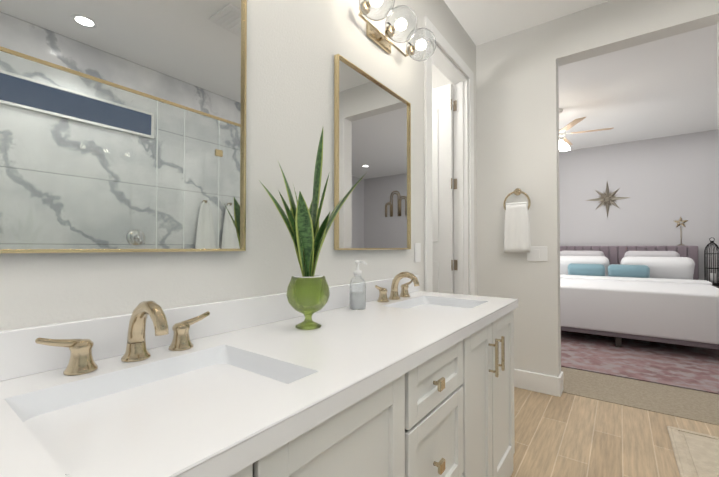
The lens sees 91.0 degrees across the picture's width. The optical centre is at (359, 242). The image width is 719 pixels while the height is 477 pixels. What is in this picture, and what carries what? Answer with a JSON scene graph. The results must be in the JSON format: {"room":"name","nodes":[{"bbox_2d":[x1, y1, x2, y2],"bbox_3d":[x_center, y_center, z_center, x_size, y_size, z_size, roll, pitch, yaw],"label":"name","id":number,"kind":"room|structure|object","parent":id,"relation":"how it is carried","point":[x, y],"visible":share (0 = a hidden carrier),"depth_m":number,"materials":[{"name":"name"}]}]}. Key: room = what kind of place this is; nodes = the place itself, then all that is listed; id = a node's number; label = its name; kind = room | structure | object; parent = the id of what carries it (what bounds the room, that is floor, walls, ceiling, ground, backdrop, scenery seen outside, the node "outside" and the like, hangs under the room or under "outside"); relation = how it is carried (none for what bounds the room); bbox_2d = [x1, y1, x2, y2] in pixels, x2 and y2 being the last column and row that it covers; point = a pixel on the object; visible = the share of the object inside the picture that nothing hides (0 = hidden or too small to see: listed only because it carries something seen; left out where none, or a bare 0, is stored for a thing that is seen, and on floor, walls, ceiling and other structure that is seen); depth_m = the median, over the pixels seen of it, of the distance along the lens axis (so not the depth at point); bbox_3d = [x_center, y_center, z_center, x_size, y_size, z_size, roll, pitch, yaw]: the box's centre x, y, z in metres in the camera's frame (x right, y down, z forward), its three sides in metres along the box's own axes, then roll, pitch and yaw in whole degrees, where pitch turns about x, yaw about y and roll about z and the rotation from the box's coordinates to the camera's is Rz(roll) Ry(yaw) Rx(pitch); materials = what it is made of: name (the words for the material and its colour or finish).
{"room":"bathroom","nodes":[
{"label":"bathroom","id":0,"kind":"room"},
{"bbox_2d":[0,0,476,330],"bbox_3d":[-0.326,-0.307,1.406,0.120,3.000,4.500,-1,-1,36],"label":"wall","id":1,"kind":"structure","parent":0,"point":[294,47],"depth_m":1.33,"materials":[{"name":"white paint"}]},
{"bbox_2d":[0,0,246,252],"bbox_3d":[-0.585,-0.414,0.930,0.026,0.880,0.657,-1,-1,36],"label":"mirror","id":2,"kind":"object","parent":1,"relation":"attached to","point":[122,125],"visible":0.98,"depth_m":0.90,"materials":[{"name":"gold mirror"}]},
{"bbox_2d":[0,275,418,378],"bbox_3d":[-0.340,0.241,1.258,0.020,0.100,2.368,-1,-1,36],"label":"backsplash","id":3,"kind":"structure","parent":1,"relation":"attached to","point":[20,354],"depth_m":0.94,"materials":[{"name":"white stone"}]},
{"bbox_2d":[334,54,410,249],"bbox_3d":[0.097,-0.400,1.854,0.026,0.880,0.680,-1,-1,36],"label":"mirror","id":4,"kind":"object","parent":1,"relation":"attached to","point":[372,130],"visible":0.98,"depth_m":1.79,"materials":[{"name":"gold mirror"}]},
{"bbox_2d":[358,0,435,60],"bbox_3d":[0.189,-1.111,1.821,0.226,0.166,0.616,-1,-1,36],"label":"sconce","id":5,"kind":"object","parent":1,"relation":"attached to","point":[401,23],"visible":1,"depth_m":1.77,"materials":[{"name":"glass"}]},
{"bbox_2d":[415,243,420,261],"bbox_3d":[0.369,0.065,2.230,0.009,0.120,0.075,-1,-1,36],"label":"switch plate","id":6,"kind":"object","parent":1,"relation":"attached to","point":[417,252],"visible":1,"depth_m":2.23,"materials":[{"name":"white plastic"}]},
{"bbox_2d":[432,84,456,293],"bbox_3d":[0.507,-0.080,3.220,0.754,2.576,0.103,-1,-1,36],"label":"closet door","id":7,"kind":"structure","parent":1,"relation":"in","point":[444,105],"depth_m":3.08,"materials":[{"name":"white wood"}]},
{"bbox_2d":[424,16,474,294],"bbox_3d":[0.662,-0.137,2.726,0.140,2.700,0.940,-1,-1,36],"label":"door frame","id":8,"kind":"structure","parent":1,"relation":"attached to","point":[445,66],"depth_m":3.00,"materials":[{"name":"white wood"}]},
{"bbox_2d":[444,0,609,45],"bbox_3d":[0.444,-1.865,0.880,4.170,0.100,4.770,-1,-1,36],"label":"ceiling","id":9,"kind":"structure","parent":0,"point":[482,21],"depth_m":2.76,"materials":[{"name":"white paint"}]},
{"bbox_2d":[432,0,718,376],"bbox_3d":[1.815,-0.287,2.716,4.170,3.000,0.150,-1,-1,36],"label":"wall","id":10,"kind":"structure","parent":0,"point":[517,100],"depth_m":2.90,"materials":[{"name":"white paint"}]},
{"bbox_2d":[503,188,530,252],"bbox_3d":[1.316,-0.184,2.948,0.213,0.541,0.067,-1,-1,36],"label":"towel ring","id":11,"kind":"object","parent":10,"relation":"attached to","point":[517,231],"visible":1,"depth_m":2.93,"materials":[{"name":"white fabric"}]},
{"bbox_2d":[514,369,557,395],"bbox_3d":[1.309,1.141,2.964,0.633,0.150,0.015,-1,-1,36],"label":"baseboard","id":12,"kind":"structure","parent":10,"relation":"attached to","point":[537,382],"depth_m":2.86,"materials":[{"name":"white wood"}]},
{"bbox_2d":[527,246,547,260],"bbox_3d":[1.449,0.095,2.879,0.150,0.120,0.009,-1,-1,36],"label":"electrical outlet plate","id":13,"kind":"object","parent":10,"relation":"attached to","point":[537,253],"visible":0.92,"depth_m":2.87,"materials":[{"name":"white plastic"}]},
{"bbox_2d":[558,371,562,396],"bbox_3d":[1.619,1.140,2.839,0.016,0.150,0.182,-1,-1,36],"label":"baseboard","id":14,"kind":"structure","parent":10,"relation":"attached to","point":[560,384],"depth_m":2.77,"materials":[{"name":"white wood"}]},
{"bbox_2d":[511,387,718,476],"bbox_3d":[0.429,1.234,0.814,4.170,0.100,4.720,-1,-1,36],"label":"floor","id":15,"kind":"structure","parent":0,"point":[567,435],"depth_m":2.18,"materials":[{"name":"brown wood"}]},
{"bbox_2d":[212,303,517,476],"bbox_3d":[-0.100,0.760,1.069,0.620,0.857,2.350,-1,-1,36],"label":"bathroom vanity","id":16,"kind":"object","parent":15,"relation":"on","point":[417,383],"depth_m":1.02,"materials":[{"name":"white paint"}]},
{"bbox_2d":[0,291,517,476],"bbox_3d":[-0.107,0.310,1.085,0.598,0.043,2.368,-1,-1,36],"label":"countertop","id":17,"kind":"structure","parent":16,"relation":"on","point":[357,350],"depth_m":0.73,"materials":[{"name":"white stone"}]},
{"bbox_2d":[35,301,209,375],"bbox_3d":[-0.501,0.210,0.832,0.176,0.147,0.376,-1,-1,36],"label":"faucet","id":18,"kind":"object","parent":17,"relation":"on","point":[81,360],"visible":1,"depth_m":0.82,"materials":[{"name":"gold metal"}]},
{"bbox_2d":[0,343,323,476],"bbox_3d":[-0.365,0.348,0.704,0.360,0.130,0.440,-1,-1,36],"label":"sink","id":19,"kind":"object","parent":17,"relation":"in","point":[84,420],"depth_m":0.71,"materials":[{"name":"white ceramic"}]},
{"bbox_2d":[260,128,363,329],"bbox_3d":[-0.161,-0.057,1.204,0.315,0.691,0.210,-1,-1,36],"label":"snake plant","id":20,"kind":"object","parent":17,"relation":"on","point":[306,232],"visible":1,"depth_m":1.19,"materials":[{"name":"green plant"}]},
{"bbox_2d":[349,260,366,309],"bbox_3d":[-0.002,0.188,1.564,0.087,0.214,0.074,-1,-1,36],"label":"soap dispenser","id":21,"kind":"object","parent":17,"relation":"on","point":[357,300],"visible":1,"depth_m":1.55,"materials":[{"name":"clear glass"}]},
{"bbox_2d":[375,272,419,301],"bbox_3d":[0.229,0.225,1.821,0.176,0.147,0.376,-1,-1,36],"label":"faucet","id":22,"kind":"object","parent":17,"relation":"on","point":[394,295],"visible":1,"depth_m":1.83,"materials":[{"name":"gold metal"}]},
{"bbox_2d":[380,295,487,314],"bbox_3d":[0.377,0.363,1.710,0.360,0.130,0.440,-1,-1,36],"label":"sink","id":23,"kind":"object","parent":17,"relation":"in","point":[449,304],"depth_m":1.85,"materials":[{"name":"white ceramic"}]},
{"bbox_2d":[667,426,718,476],"bbox_3d":[2.069,1.188,1.817,0.680,0.020,0.700,-1,-1,36],"label":"bath mat","id":24,"kind":"object","parent":15,"relation":"on","point":[696,454],"visible":0.98,"depth_m":1.98,"materials":[{"name":"beige fabric"}]},
{"bbox_2d":[558,24,718,151],"bbox_3d":[3.825,-1.784,3.940,5.260,0.170,4.170,-1,-1,36],"label":"ceiling","id":25,"kind":"structure","parent":0,"point":[664,87],"depth_m":3.98,"materials":[{"name":"white paint"}]},
{"bbox_2d":[559,109,612,150],"bbox_3d":[2.564,-1.435,4.544,1.151,0.509,1.132,-1,-1,36],"label":"fan","id":26,"kind":"object","parent":25,"relation":"hanging from","point":[564,143],"visible":0.52,"depth_m":4.42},
{"bbox_2d":[559,129,718,282],"bbox_3d":[5.027,-0.245,5.547,5.020,3.000,0.120,-1,-1,36],"label":"wall","id":27,"kind":"structure","parent":0,"point":[664,183],"depth_m":5.75,"materials":[{"name":"grey paint"}]},
{"bbox_2d":[585,181,630,216],"bbox_3d":[4.240,-0.738,6.038,0.660,0.660,0.028,-1,-1,36],"label":"wall art","id":28,"kind":"object","parent":27,"relation":"attached to","point":[606,198],"visible":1,"depth_m":6.04,"materials":[{"name":"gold metal"}]},
{"bbox_2d":[674,216,687,244],"bbox_3d":[4.995,-0.178,5.485,0.190,0.455,0.013,-1,-1,36],"label":"artwork","id":29,"kind":"object","parent":27,"relation":"attached to","point":[682,223],"visible":1,"depth_m":5.49,"materials":[{"name":"gold metal"}]},
{"bbox_2d":[561,367,718,425],"bbox_3d":[3.810,1.278,3.874,5.260,0.104,4.220,-1,-1,36],"label":"floor","id":30,"kind":"structure","parent":0,"point":[695,405],"depth_m":2.80,"materials":[{"name":"beige carpet"}]},
{"bbox_2d":[561,330,718,393],"bbox_3d":[3.368,1.227,4.269,3.100,0.010,2.970,-1,-1,36],"label":"bedroom rug","id":31,"kind":"object","parent":30,"relation":"on","point":[688,367],"visible":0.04,"depth_m":3.62,"materials":[{"name":"carpet"}]},
{"bbox_2d":[560,246,718,349],"bbox_3d":[3.647,0.639,4.977,1.964,1.186,2.335,-1,-1,36],"label":"bed","id":32,"kind":"object","parent":31,"relation":"on","point":[663,294],"visible":0.85,"depth_m":4.20,"materials":[{"name":"white fabric"}]},
{"bbox_3d":[5.169,0.924,4.979,0.468,0.616,0.508,-1,-1,36],"label":"nightstand","id":33,"kind":"object","parent":31,"relation":"on","visible":0},
{"bbox_2d":[704,237,718,285],"bbox_3d":[5.063,0.275,5.066,0.176,0.684,0.176,-1,-1,36],"label":"birdcage lantern","id":34,"kind":"object","parent":33,"relation":"on","point":[712,278],"visible":0.92,"depth_m":5.05,"materials":[{"name":"black metal"}]}
]}

